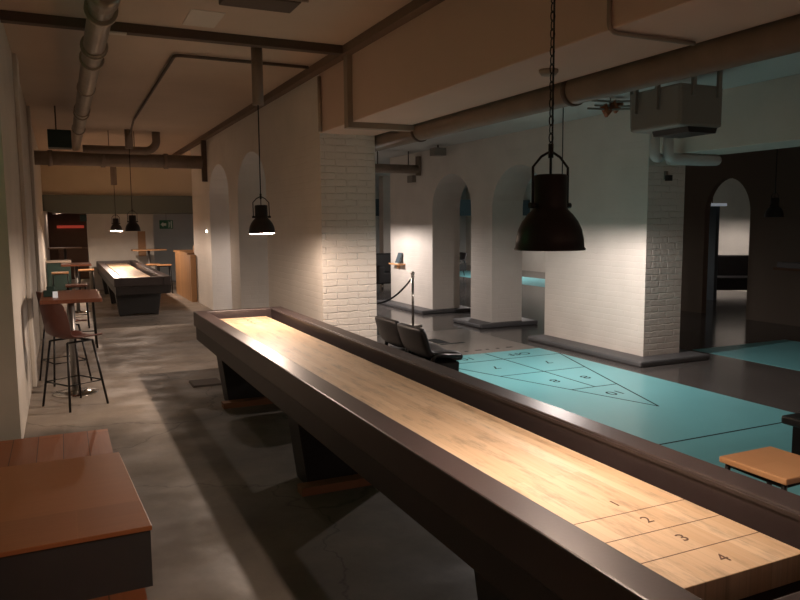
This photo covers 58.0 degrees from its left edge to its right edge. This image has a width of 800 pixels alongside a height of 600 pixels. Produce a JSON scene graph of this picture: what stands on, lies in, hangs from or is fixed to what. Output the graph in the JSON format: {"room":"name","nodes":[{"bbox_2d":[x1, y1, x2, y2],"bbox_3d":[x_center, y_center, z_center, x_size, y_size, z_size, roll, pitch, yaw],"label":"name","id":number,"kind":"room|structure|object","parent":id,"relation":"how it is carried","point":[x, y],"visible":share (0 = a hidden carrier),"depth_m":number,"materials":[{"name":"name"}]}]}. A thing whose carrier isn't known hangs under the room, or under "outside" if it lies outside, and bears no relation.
{"room":"sports facility","nodes":[
{"label":"sports facility","id":0,"kind":"room"},
{"bbox_2d":[0,22,49,440],"bbox_3d":[-8.066,-1.557,15.052,1.040,3.500,21.750,-3,7,-25],"label":"wall","id":1,"kind":"structure","parent":0,"point":[15,360],"depth_m":6.12,"materials":[{"name":"white paint"}]},
{"bbox_2d":[12,53,37,386],"bbox_3d":[-4.041,-0.816,7.782,0.045,3.500,0.400,-3,7,-25],"label":"trim","id":2,"kind":"structure","parent":1,"relation":"attached to","point":[15,65],"depth_m":7.63,"materials":[{"name":"white paint"}]},
{"bbox_2d":[26,106,43,339],"bbox_3d":[-5.569,-1.148,11.024,0.045,3.500,0.400,-3,7,-25],"label":"trim","id":3,"kind":"structure","parent":1,"relation":"attached to","point":[29,124],"depth_m":10.85,"materials":[{"name":"white paint"}]},
{"bbox_2d":[34,140,207,181],"bbox_3d":[-5.300,-2.725,13.876,3.099,0.830,0.300,-3,7,-25],"label":"pipe","id":4,"kind":"object","parent":1,"relation":"attached to","point":[49,157],"visible":0.88,"depth_m":13.78,"materials":[{"name":"brown"}]},
{"bbox_2d":[48,212,87,259],"bbox_3d":[-11.306,-2.295,25.079,3.700,2.900,0.200,-3,7,-25],"label":"wall","id":5,"kind":"structure","parent":0,"point":[58,237],"depth_m":24.85,"materials":[{"name":"brown paint"}]},
{"bbox_2d":[57,225,83,227],"bbox_3d":[-11.357,-2.523,24.864,0.850,0.095,0.100,-3,7,-25],"label":"lamp","id":6,"kind":"object","parent":5,"relation":"attached to","point":[58,226],"visible":1,"depth_m":24.83,"materials":[{"name":"red"}]},
{"bbox_2d":[40,150,191,195],"bbox_3d":[-7.142,-3.305,18.666,3.860,1.200,0.300,-3,7,-25],"label":"wall","id":7,"kind":"structure","parent":0,"point":[55,179],"depth_m":18.46,"materials":[{"name":"beige paint"}]},
{"bbox_2d":[42,195,192,213],"bbox_3d":[-7.136,-2.474,18.755,3.860,0.470,0.500,-3,7,-25],"label":"trim","id":8,"kind":"structure","parent":7,"relation":"attached to","point":[74,204],"depth_m":18.43,"materials":[{"name":"grey paint"}]},
{"bbox_2d":[89,214,154,289],"bbox_3d":[-7.650,-1.768,19.862,1.630,2.900,0.200,-3,7,-25],"label":"wall","id":9,"kind":"structure","parent":0,"point":[106,245],"depth_m":19.71,"materials":[{"name":"white paint"}]},
{"bbox_2d":[80,215,86,220],"bbox_3d":[-8.514,-2.205,19.398,0.159,0.180,0.180,-3,7,-25],"label":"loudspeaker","id":10,"kind":"object","parent":9,"relation":"attached to","point":[82,217],"visible":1,"depth_m":19.32,"materials":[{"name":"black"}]},
{"bbox_2d":[86,214,92,288],"bbox_3d":[-8.412,-1.327,19.548,0.060,2.100,0.300,-3,7,-25],"label":"trim","id":11,"kind":"structure","parent":9,"relation":"attached to","point":[88,223],"depth_m":19.41,"materials":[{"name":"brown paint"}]},
{"bbox_2d":[138,231,145,255],"bbox_3d":[-7.151,-1.559,19.989,0.200,0.690,0.030,-3,7,-25],"label":"wall panel","id":12,"kind":"object","parent":9,"relation":"attached to","point":[141,234],"visible":1,"depth_m":19.97,"materials":[{"name":"brown wood"}]},
{"bbox_2d":[153,214,193,280],"bbox_3d":[-5.354,-2.276,23.445,5.700,3.120,0.200,-3,7,-25],"label":"wall","id":13,"kind":"structure","parent":0,"point":[181,237],"depth_m":22.55,"materials":[{"name":"grey paint"}]},
{"bbox_2d":[0,0,412,154],"bbox_3d":[-2.803,-2.633,7.291,4.140,0.200,24.000,-3,7,-25],"label":"ceiling","id":14,"kind":"structure","parent":0,"point":[193,97],"depth_m":7.95,"materials":[{"name":"beige paint"}]},
{"bbox_2d":[47,106,71,149],"bbox_3d":[-5.071,-2.568,10.725,0.320,0.620,0.300,-3,7,-25],"label":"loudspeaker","id":15,"kind":"object","parent":14,"relation":"hanging from","point":[57,139],"visible":1,"depth_m":10.62,"materials":[{"name":"black plastic"}]},
{"bbox_2d":[71,0,119,150],"bbox_3d":[-2.248,-2.031,5.366,0.220,0.220,17.950,-3,7,-25],"label":"pipe","id":16,"kind":"object","parent":14,"relation":"attached to","point":[100,15],"visible":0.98,"depth_m":5.92,"materials":[{"name":"grey metal"}]},
{"bbox_2d":[110,167,121,230],"bbox_3d":[-6.717,-2.569,16.965,0.281,1.910,0.280,-3,7,-25],"label":"pendant lamp","id":17,"kind":"object","parent":14,"relation":"hanging from","point":[113,173],"visible":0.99,"depth_m":16.95,"materials":[{"name":"black metal"}]},
{"bbox_2d":[82,131,159,154],"bbox_3d":[-5.221,-2.970,13.555,1.375,0.455,0.150,-3,7,-25],"label":"pipe","id":18,"kind":"object","parent":14,"relation":"hanging from","point":[102,149],"visible":0.98,"depth_m":13.53,"materials":[{"name":"brown"}]},
{"bbox_2d":[124,129,140,230],"bbox_3d":[-5.038,-2.231,13.495,0.281,1.875,0.281,-3,7,-25],"label":"pendant lamp","id":19,"kind":"object","parent":14,"relation":"hanging from","point":[132,225],"visible":1,"depth_m":13.47,"materials":[{"name":"black metal"}]},
{"bbox_2d":[182,9,225,27],"bbox_3d":[-1.698,-2.424,6.223,0.280,0.006,0.500,-3,7,-25],"label":"ceiling panel","id":20,"kind":"object","parent":14,"relation":"attached to","point":[200,18],"depth_m":6.20,"materials":[{"name":"white paint"}]},
{"bbox_2d":[0,10,414,131],"bbox_3d":[-1.592,-2.088,6.807,3.870,0.800,0.100,-3,7,-25],"label":"trunking","id":21,"kind":"object","parent":14,"relation":"attached to","point":[10,17],"visible":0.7,"depth_m":6.72,"materials":[{"name":"brown plastic"}]},
{"bbox_2d":[109,31,126,35],"bbox_3d":[-2.522,-2.347,6.342,0.220,0.012,0.080,-3,7,-25],"label":"tag","id":22,"kind":"object","parent":21,"relation":"attached to","point":[110,32],"visible":0.64,"depth_m":6.34,"materials":[{"name":"white paint"}]},
{"bbox_2d":[129,54,308,135],"bbox_3d":[-2.921,-2.754,10.380,1.458,0.186,5.920,-3,7,-25],"label":"conduit","id":23,"kind":"object","parent":14,"relation":"attached to","point":[174,56],"visible":1,"depth_m":7.87,"materials":[{"name":"brown"}]},
{"bbox_2d":[249,47,275,234],"bbox_3d":[-1.388,-1.585,7.132,0.271,1.872,0.271,-3,7,-25],"label":"pendant lamp","id":24,"kind":"object","parent":14,"relation":"hanging from","point":[261,225],"visible":1,"depth_m":7.10,"materials":[{"name":"black metal"}]},
{"bbox_2d":[219,0,308,12],"bbox_3d":[-1.051,-2.287,5.421,0.660,0.120,0.320,-3,7,-25],"label":"ceiling box","id":25,"kind":"object","parent":14,"relation":"attached to","point":[284,6],"visible":1,"depth_m":5.44,"materials":[{"name":"brown"}]},
{"bbox_2d":[172,0,444,154],"bbox_3d":[-0.948,-2.589,8.103,0.099,0.083,23.880,-3,7,-25],"label":"corner trunking","id":26,"kind":"object","parent":14,"relation":"attached to","point":[415,8],"visible":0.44,"depth_m":7.48,"materials":[{"name":"brown"}]},
{"bbox_2d":[514,0,585,250],"bbox_3d":[0.554,-1.119,2.611,0.265,1.873,0.265,0,6,1],"label":"pendant lamp","id":27,"kind":"object","parent":14,"relation":"hanging from","point":[549,226],"visible":1,"depth_m":2.63,"materials":[{"name":"black metal"},{"name":"black metal chain"}]},
{"bbox_2d":[190,74,376,340],"bbox_3d":[-2.492,-1.327,12.501,0.680,3.500,8.920,-3,7,-25],"label":"wall","id":28,"kind":"structure","parent":0,"point":[319,263],"depth_m":9.37,"materials":[{"name":"white paint"}]},
{"bbox_2d":[317,76,321,131],"bbox_3d":[-0.905,-2.204,8.118,0.041,0.605,0.041,-1,6,-3],"label":"conduit","id":29,"kind":"object","parent":28,"relation":"attached to","point":[318,77],"visible":1,"depth_m":8.10,"materials":[{"name":"brown"}]},
{"bbox_2d":[539,68,557,76],"bbox_3d":[1.010,-1.546,4.903,0.130,0.035,0.130,-3,7,-25],"label":"smoke detector","id":30,"kind":"object","parent":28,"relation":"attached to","point":[545,72],"visible":0.84,"depth_m":4.86,"materials":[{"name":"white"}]},
{"bbox_2d":[319,0,799,135],"bbox_3d":[1.933,-1.834,2.932,0.680,0.940,11.980,-3,7,-25],"label":"beam","id":31,"kind":"structure","parent":28,"relation":"attached to","point":[454,56],"depth_m":5.03,"materials":[{"name":"beige paint"}]},
{"bbox_2d":[375,14,799,151],"bbox_3d":[0.748,-1.682,6.564,0.224,0.224,17.500,-3,7,-25],"label":"pipe","id":32,"kind":"object","parent":28,"relation":"attached to","point":[781,37],"visible":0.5,"depth_m":4.75,"materials":[{"name":"brown"}]},
{"bbox_2d":[607,0,695,45],"bbox_3d":[1.398,-1.726,3.979,0.638,0.568,0.026,-3,7,-25],"label":"conduit","id":33,"kind":"object","parent":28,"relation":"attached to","point":[609,2],"visible":1,"depth_m":3.95,"materials":[{"name":"brown"}]},
{"bbox_2d":[379,176,390,252],"bbox_3d":[-0.101,-2.114,21.552,1.000,3.120,0.300,-3,7,-25],"label":"pier","id":34,"kind":"object","parent":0,"point":[384,181],"visible":0.21,"depth_m":21.24,"materials":[{"name":"white paint"}]},
{"bbox_2d":[24,265,799,599],"bbox_3d":[1.529,0.336,14.078,17.400,0.200,32.000,-3,7,-25],"label":"floor","id":35,"kind":"structure","parent":0,"point":[216,487],"depth_m":5.50,"materials":[{"name":"concrete"}]},
{"bbox_2d":[46,260,71,290],"bbox_3d":[-8.246,-0.507,17.489,0.540,0.900,0.640,-3,7,-25],"label":"base cabinet","id":36,"kind":"object","parent":35,"relation":"on","point":[60,281],"visible":0.6,"depth_m":17.20,"materials":[{"name":"teal wood"}]},
{"bbox_2d":[51,271,68,289],"bbox_3d":[-7.336,-0.234,15.615,0.356,0.741,0.356,-3,7,-25],"label":"stool","id":37,"kind":"object","parent":35,"relation":"on","point":[66,272],"visible":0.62,"depth_m":15.45,"materials":[{"name":"brown wood"}]},
{"bbox_2d":[36,291,92,386],"bbox_3d":[-3.772,0.402,8.050,0.462,1.023,0.451,6,9,45],"label":"bar chair","id":38,"kind":"object","parent":35,"relation":"on","point":[38,294],"visible":0.35,"depth_m":8.04,"materials":[{"name":"black metal"}]},
{"bbox_2d":[48,247,81,259],"bbox_3d":[-9.834,-0.994,21.243,0.900,1.100,0.600,-3,7,-25],"label":"bar table","id":39,"kind":"object","parent":35,"relation":"on","point":[64,248],"visible":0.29,"depth_m":21.17,"materials":[{"name":"brown wood"}]},
{"bbox_2d":[40,289,101,397],"bbox_3d":[-3.282,0.467,7.250,0.530,1.050,1.100,-3,7,-25],"label":"bar table","id":40,"kind":"object","parent":35,"relation":"on","point":[69,297],"visible":0.9,"depth_m":7.40,"materials":[{"name":"brown wood"}]},
{"bbox_2d":[43,286,56,296],"bbox_3d":[-3.394,-0.083,6.996,0.120,0.100,0.100,-3,7,-25],"label":"caddy","id":41,"kind":"object","parent":40,"relation":"on","point":[48,292],"visible":0.85,"depth_m":6.96,"materials":[{"name":"teal"}]},
{"bbox_2d":[53,291,57,297],"bbox_3d":[-3.299,-0.053,6.902,0.044,0.058,0.064,-3,7,-25],"label":"folded card","id":42,"kind":"object","parent":40,"relation":"on","point":[55,293],"visible":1,"depth_m":6.89,"materials":[{"name":"white paper"}]},
{"bbox_2d":[0,429,147,599],"bbox_3d":[-2.120,1.334,3.401,1.630,0.120,4.480,-3,7,-25],"label":"deck","id":43,"kind":"object","parent":35,"relation":"on","point":[15,452],"visible":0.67,"depth_m":5.23,"materials":[{"name":"brown wood"}]},
{"bbox_2d":[0,452,152,599],"bbox_3d":[-2.078,1.131,3.406,1.612,0.284,1.210,-3,7,-25],"label":"table","id":44,"kind":"object","parent":43,"relation":"on","point":[78,528],"visible":1,"depth_m":3.20,"materials":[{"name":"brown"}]},
{"bbox_2d":[58,248,89,278],"bbox_3d":[-10.218,-1.251,24.172,2.200,1.000,0.750,-3,7,-25],"label":"bench sofa","id":45,"kind":"object","parent":35,"relation":"on","point":[75,255],"visible":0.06,"depth_m":24.04,"materials":[{"name":"brown leather"}]},
{"bbox_2d":[40,304,108,412],"bbox_3d":[-3.163,0.514,6.947,0.462,1.023,0.451,3,7,33],"label":"bar chair","id":46,"kind":"object","parent":35,"relation":"on","point":[54,316],"visible":0.93,"depth_m":6.80,"materials":[{"name":"brown leather"}]},
{"bbox_2d":[61,262,91,313],"bbox_3d":[-6.471,-0.239,14.467,0.550,0.980,0.800,-3,7,-25],"label":"bar table","id":47,"kind":"object","parent":35,"relation":"on","point":[75,265],"visible":0.81,"depth_m":14.41,"materials":[{"name":"brown wood"}]},
{"bbox_2d":[65,283,89,327],"bbox_3d":[-5.497,0.104,12.297,0.356,0.741,0.356,-3,7,-25],"label":"stool","id":48,"kind":"object","parent":35,"relation":"on","point":[84,285],"visible":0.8,"depth_m":12.21,"materials":[{"name":"brown wood"}]},
{"bbox_2d":[69,302,97,347],"bbox_3d":[-4.545,0.307,10.324,0.376,0.741,0.376,-3,7,-25],"label":"stool","id":49,"kind":"object","parent":35,"relation":"on","point":[93,304],"visible":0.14,"depth_m":10.26,"materials":[{"name":"brown metal"}]},
{"bbox_2d":[78,269,94,289],"bbox_3d":[-7.305,-0.354,16.838,0.356,0.721,0.356,-3,7,-25],"label":"stool","id":50,"kind":"object","parent":35,"relation":"on","point":[79,270],"visible":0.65,"depth_m":16.70,"materials":[{"name":"brown wood"}]},
{"bbox_2d":[96,260,170,315],"bbox_3d":[-6.118,-0.336,16.206,0.975,0.800,6.950,-3,7,-25],"label":"table","id":51,"kind":"object","parent":35,"relation":"on","point":[136,287],"visible":1,"depth_m":13.89,"materials":[{"name":"brown paint"}]},
{"bbox_2d":[131,249,166,266],"bbox_3d":[-6.665,-0.801,19.204,0.850,1.100,0.500,-3,7,-25],"label":"bar table","id":52,"kind":"object","parent":35,"relation":"on","point":[147,250],"visible":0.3,"depth_m":19.02,"materials":[{"name":"brown wood"}]},
{"bbox_2d":[156,264,172,292],"bbox_3d":[-6.012,-0.542,18.427,0.356,0.741,0.356,-3,7,-25],"label":"stool","id":53,"kind":"object","parent":35,"relation":"on","point":[158,265],"visible":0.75,"depth_m":18.32,"materials":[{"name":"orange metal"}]},
{"bbox_2d":[173,245,196,301],"bbox_3d":[-5.004,-0.704,17.415,0.530,1.260,2.450,-3,7,-25],"label":"counter","id":54,"kind":"object","parent":35,"relation":"on","point":[185,260],"depth_m":16.83,"materials":[{"name":"brown wood"}]},
{"bbox_2d":[173,250,193,254],"bbox_3d":[-5.062,-1.163,17.485,0.530,0.040,2.190,-3,7,-25],"label":"countertop","id":55,"kind":"structure","parent":54,"relation":"on","point":[188,252],"depth_m":17.28,"materials":[{"name":"brown wood"}]},
{"bbox_2d":[189,378,220,387],"bbox_3d":[-2.131,0.906,7.915,0.320,0.020,0.320,-3,7,-25],"label":"floor plate","id":56,"kind":"object","parent":35,"relation":"on","point":[211,381],"visible":0.86,"depth_m":7.87,"materials":[{"name":"brown"}]},
{"bbox_2d":[221,396,272,408],"bbox_3d":[-1.395,0.982,6.985,0.640,0.055,0.105,-3,7,-25],"label":"wooden block","id":57,"kind":"object","parent":35,"relation":"on","point":[255,401],"visible":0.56,"depth_m":6.91,"materials":[{"name":"brown wood"}]},
{"bbox_2d":[297,474,370,496],"bbox_3d":[-0.355,1.208,4.778,0.640,0.055,0.105,-3,7,-25],"label":"wooden block","id":58,"kind":"object","parent":35,"relation":"on","point":[355,480],"visible":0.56,"depth_m":4.70,"materials":[{"name":"brown wood"}]},
{"bbox_2d":[376,253,390,288],"bbox_3d":[-0.170,-0.813,19.721,1.480,0.920,0.820,-5,7,-35],"label":"sofa","id":59,"kind":"object","parent":35,"relation":"on","point":[383,268],"visible":0.3,"depth_m":19.20,"materials":[{"name":"black leather"}]},
{"bbox_2d":[375,316,433,354],"bbox_3d":[0.048,0.551,7.584,0.522,0.768,0.573,-3,7,-25],"label":"lounge chair","id":60,"kind":"object","parent":35,"relation":"on","point":[387,327],"visible":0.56,"depth_m":7.39,"materials":[{"name":"black leather"}]},
{"bbox_2d":[409,271,421,326],"bbox_3d":[0.217,-0.021,12.179,0.320,0.930,0.320,-3,7,-25],"label":"barrier post","id":61,"kind":"object","parent":35,"relation":"on","point":[412,272],"visible":0.85,"depth_m":12.15,"materials":[{"name":"silver metal"}]},
{"bbox_2d":[377,278,411,303],"bbox_3d":[-0.401,-0.130,11.916,1.296,0.411,0.032,-3,7,-22],"label":"rope","id":62,"kind":"object","parent":61,"relation":"hanging from","point":[408,282],"visible":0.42,"depth_m":12.04,"materials":[{"name":"black fabric"}]},
{"bbox_2d":[397,323,462,370],"bbox_3d":[0.284,0.608,7.035,0.522,0.768,0.573,-3,7,-25],"label":"lounge chair","id":63,"kind":"object","parent":35,"relation":"on","point":[414,339],"visible":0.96,"depth_m":6.83,"materials":[{"name":"black leather"}]},
{"bbox_2d":[193,306,799,599],"bbox_3d":[-0.327,0.815,4.953,0.975,0.800,6.950,-3,7,-25],"label":"table","id":64,"kind":"object","parent":35,"relation":"on","point":[543,501],"visible":0.99,"depth_m":2.87,"materials":[{"name":"brown paint"}]},
{"bbox_2d":[460,270,544,286],"bbox_3d":[3.162,-0.714,22.900,1.700,0.002,10.300,-3,7,-25],"label":"court","id":65,"kind":"object","parent":35,"relation":"on","point":[539,282],"visible":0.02,"depth_m":21.62,"materials":[{"name":"teal paint"}]},
{"bbox_2d":[460,252,466,275],"bbox_3d":[1.875,-1.192,23.897,0.573,0.768,0.522,6,9,45],"label":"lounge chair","id":66,"kind":"object","parent":65,"relation":"on","point":[463,255],"visible":0.39,"depth_m":23.80,"materials":[{"name":"black leather"}]},
{"bbox_2d":[377,329,799,495],"bbox_3d":[3.140,1.151,5.317,1.790,0.003,13.700,-3,7,-25],"label":"court","id":67,"kind":"object","parent":35,"relation":"on","point":[704,425],"visible":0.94,"depth_m":7.07,"materials":[{"name":"teal paint"},{"name":"black paint"}]},
{"bbox_2d":[781,412,799,454],"bbox_3d":[3.188,0.983,4.923,1.100,0.420,0.500,-3,7,-25],"label":"bench","id":68,"kind":"object","parent":67,"relation":"on","point":[793,419],"visible":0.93,"depth_m":4.86,"materials":[{"name":"black paint"}]},
{"bbox_2d":[706,206,719,299],"bbox_3d":[6.711,-1.057,16.183,0.100,2.050,0.950,-3,7,-25],"label":"pier","id":69,"kind":"object","parent":35,"relation":"on","point":[714,218],"visible":0.36,"depth_m":15.79,"materials":[{"name":"grey paint"}]},
{"bbox_2d":[717,255,747,289],"bbox_3d":[7.864,-0.582,16.979,1.480,0.920,0.820,0,6,5],"label":"sofa","id":70,"kind":"object","parent":35,"relation":"on","point":[732,273],"visible":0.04,"depth_m":17.14,"materials":[{"name":"black leather"}]},
{"bbox_2d":[695,340,799,370],"bbox_3d":[7.028,1.114,5.397,1.840,0.002,10.550,-3,7,-25],"label":"court","id":71,"kind":"object","parent":35,"relation":"on","point":[779,353],"visible":1,"depth_m":9.53,"materials":[{"name":"teal paint"}]},
{"bbox_2d":[719,446,799,490],"bbox_3d":[1.785,1.061,3.437,0.376,0.601,0.376,-3,7,-25],"label":"stool","id":72,"kind":"object","parent":35,"relation":"on","point":[775,466],"visible":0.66,"depth_m":3.38,"materials":[{"name":"orange wood"}]},
{"bbox_2d":[375,188,465,262],"bbox_3d":[-0.213,-2.859,28.584,8.000,3.120,0.200,-3,7,-25],"label":"wall","id":73,"kind":"structure","parent":0,"point":[463,196],"depth_m":29.72,"materials":[{"name":"grey paint"}]},
{"bbox_2d":[390,110,684,356],"bbox_3d":[1.668,-1.145,12.293,0.600,3.120,7.540,-3,7,-25],"label":"wall","id":74,"kind":"structure","parent":0,"point":[622,292],"depth_m":10.09,"materials":[{"name":"white paint"}]},
{"bbox_2d":[389,263,404,267],"bbox_3d":[-0.063,-0.718,15.162,0.159,0.110,0.500,-3,7,-25],"label":"wall shelf","id":75,"kind":"object","parent":74,"relation":"attached to","point":[398,265],"visible":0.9,"depth_m":15.13,"materials":[{"name":"brown wood"}]},
{"bbox_2d":[395,253,401,263],"bbox_3d":[-0.038,-0.876,15.091,0.120,0.220,0.180,-3,7,-25],"label":"card holder","id":76,"kind":"object","parent":75,"relation":"on","point":[399,256],"visible":1,"depth_m":15.04,"materials":[{"name":"grey"}]},
{"bbox_2d":[407,175,415,182],"bbox_3d":[0.232,-2.415,14.405,0.089,0.140,0.240,-3,7,-25],"label":"security sensor","id":77,"kind":"object","parent":74,"relation":"attached to","point":[412,178],"depth_m":14.31,"materials":[{"name":"white plastic"}]},
{"bbox_2d":[377,300,470,313],"bbox_3d":[0.462,0.111,14.990,1.140,0.070,2.250,-3,7,-25],"label":"trim","id":78,"kind":"structure","parent":74,"relation":"attached to","point":[408,307],"depth_m":14.15,"materials":[{"name":"grey paint"}]},
{"bbox_2d":[453,317,537,328],"bbox_3d":[1.640,0.368,12.490,1.140,0.070,0.940,-3,7,-25],"label":"trim","id":79,"kind":"structure","parent":74,"relation":"attached to","point":[469,321],"depth_m":12.15,"materials":[{"name":"grey paint"}]},
{"bbox_2d":[528,335,709,367],"bbox_3d":[2.886,0.639,9.847,1.140,0.070,2.310,-3,7,-25],"label":"trim","id":80,"kind":"structure","parent":74,"relation":"attached to","point":[683,356],"depth_m":9.08,"materials":[{"name":"grey paint"}]},
{"bbox_2d":[664,171,672,180],"bbox_3d":[3.255,-1.507,8.768,0.070,0.120,0.090,-3,7,-25],"label":"security sensor","id":81,"kind":"object","parent":74,"relation":"attached to","point":[667,177],"visible":1,"depth_m":8.74,"materials":[{"name":"black paint"}]},
{"bbox_2d":[649,134,721,165],"bbox_3d":[3.253,-1.751,8.359,1.123,0.368,0.340,-3,7,-25],"label":"pipe","id":82,"kind":"object","parent":74,"relation":"attached to","point":[671,158],"visible":0.96,"depth_m":8.14,"materials":[{"name":"grey metal"}]},
{"bbox_2d":[649,74,799,156],"bbox_3d":[5.530,-1.546,3.947,0.600,0.620,10.700,-3,7,-25],"label":"beam","id":83,"kind":"structure","parent":74,"relation":"attached to","point":[765,115],"depth_m":7.35,"materials":[{"name":"white paint"}]},
{"bbox_2d":[375,52,799,188],"bbox_3d":[3.687,-3.089,14.743,12.580,0.200,32.000,-3,7,-25],"label":"ceiling","id":84,"kind":"structure","parent":0,"point":[786,65],"depth_m":9.20,"materials":[{"name":"grey paint"}]},
{"bbox_2d":[375,151,420,175],"bbox_3d":[-0.245,-2.631,13.826,1.400,0.459,0.170,-3,7,-25],"label":"pipe","id":85,"kind":"object","parent":84,"relation":"hanging from","point":[379,168],"visible":0.76,"depth_m":13.89,"materials":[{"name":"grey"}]},
{"bbox_2d":[430,145,445,156],"bbox_3d":[0.680,-2.678,12.925,0.240,0.189,0.200,-3,7,-25],"label":"emergency light","id":86,"kind":"object","parent":84,"relation":"attached to","point":[436,151],"visible":1,"depth_m":12.85,"materials":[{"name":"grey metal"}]},
{"bbox_2d":[562,108,563,173],"bbox_3d":[1.786,-1.519,7.936,0.271,1.460,0.271,-3,7,-25],"label":"pendant lamp","id":87,"kind":"object","parent":84,"relation":"hanging from","point":[563,108],"visible":0.02,"depth_m":7.90,"materials":[{"name":"black metal"}]},
{"bbox_2d":[587,98,629,116],"bbox_3d":[2.642,-2.153,8.044,1.120,0.212,0.297,0,6,7],"label":"heating unit","id":88,"kind":"object","parent":84,"relation":"attached to","point":[615,105],"visible":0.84,"depth_m":8.06,"materials":[{"name":"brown metal"}]},
{"bbox_2d":[630,70,722,137],"bbox_3d":[2.543,-1.879,7.067,0.585,0.569,1.048,-3,7,-25],"label":"air conditioning unit","id":89,"kind":"object","parent":84,"relation":"hanging from","point":[679,110],"visible":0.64,"depth_m":6.69,"materials":[{"name":"grey metal"}]},
{"bbox_2d":[652,126,716,137],"bbox_3d":[2.717,-1.602,6.900,0.380,0.050,0.440,-3,7,-25],"label":"grille","id":90,"kind":"object","parent":89,"relation":"attached to","point":[683,131],"depth_m":6.77,"materials":[{"name":"grey metal"}]},
{"bbox_2d":[711,199,726,205],"bbox_3d":[6.648,-2.533,15.308,0.800,1.070,0.060,-3,7,-25],"label":"light fixture","id":91,"kind":"object","parent":84,"relation":"hanging from","point":[712,203],"visible":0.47,"depth_m":15.39,"materials":[{"name":"white"}]},
{"bbox_2d":[764,149,783,216],"bbox_3d":[5.141,-1.807,9.854,0.250,1.340,0.250,-3,7,-25],"label":"pendant lamp","id":92,"kind":"object","parent":84,"relation":"hanging from","point":[774,210],"visible":0.99,"depth_m":9.85,"materials":[{"name":"black metal"}]},
{"bbox_2d":[466,178,749,291],"bbox_3d":[8.760,-1.726,17.274,0.200,3.120,32.000,-3,7,-25],"label":"wall","id":93,"kind":"structure","parent":0,"point":[734,222],"depth_m":18.12,"materials":[{"name":"white paint"}]},
{"bbox_2d":[375,199,529,215],"bbox_3d":[0.879,-3.089,24.134,8.150,0.540,0.300,-3,7,-25],"label":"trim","id":94,"kind":"structure","parent":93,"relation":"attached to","point":[465,205],"depth_m":24.62,"materials":[{"name":"grey paint"}]},
{"bbox_2d":[681,146,799,326],"bbox_3d":[8.120,-0.787,8.465,0.120,3.120,16.500,-3,7,-25],"label":"wall","id":95,"kind":"structure","parent":0,"point":[773,296],"depth_m":12.43,"materials":[{"name":"brown paint"}]},
{"bbox_2d":[773,262,799,270],"bbox_3d":[6.489,-0.531,11.619,0.199,0.130,0.920,-3,7,-25],"label":"wall ledge","id":96,"kind":"object","parent":95,"relation":"attached to","point":[788,266],"visible":1,"depth_m":11.77,"materials":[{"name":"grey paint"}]},
{"bbox_3d":[-9.654,-3.528,21.901,4.140,0.200,7.700,-3,7,-25],"label":"ceiling","id":97,"kind":"structure","parent":0,"visible":0},
{"bbox_2d":[159,220,172,228],"bbox_3d":[-6.462,-2.599,19.879,0.360,1.270,0.024,-3,7,-25],"label":"exit sign","id":98,"kind":"object","parent":97,"relation":"hanging from","point":[163,224],"visible":0.95,"depth_m":19.92,"materials":[{"name":"green plastic"}]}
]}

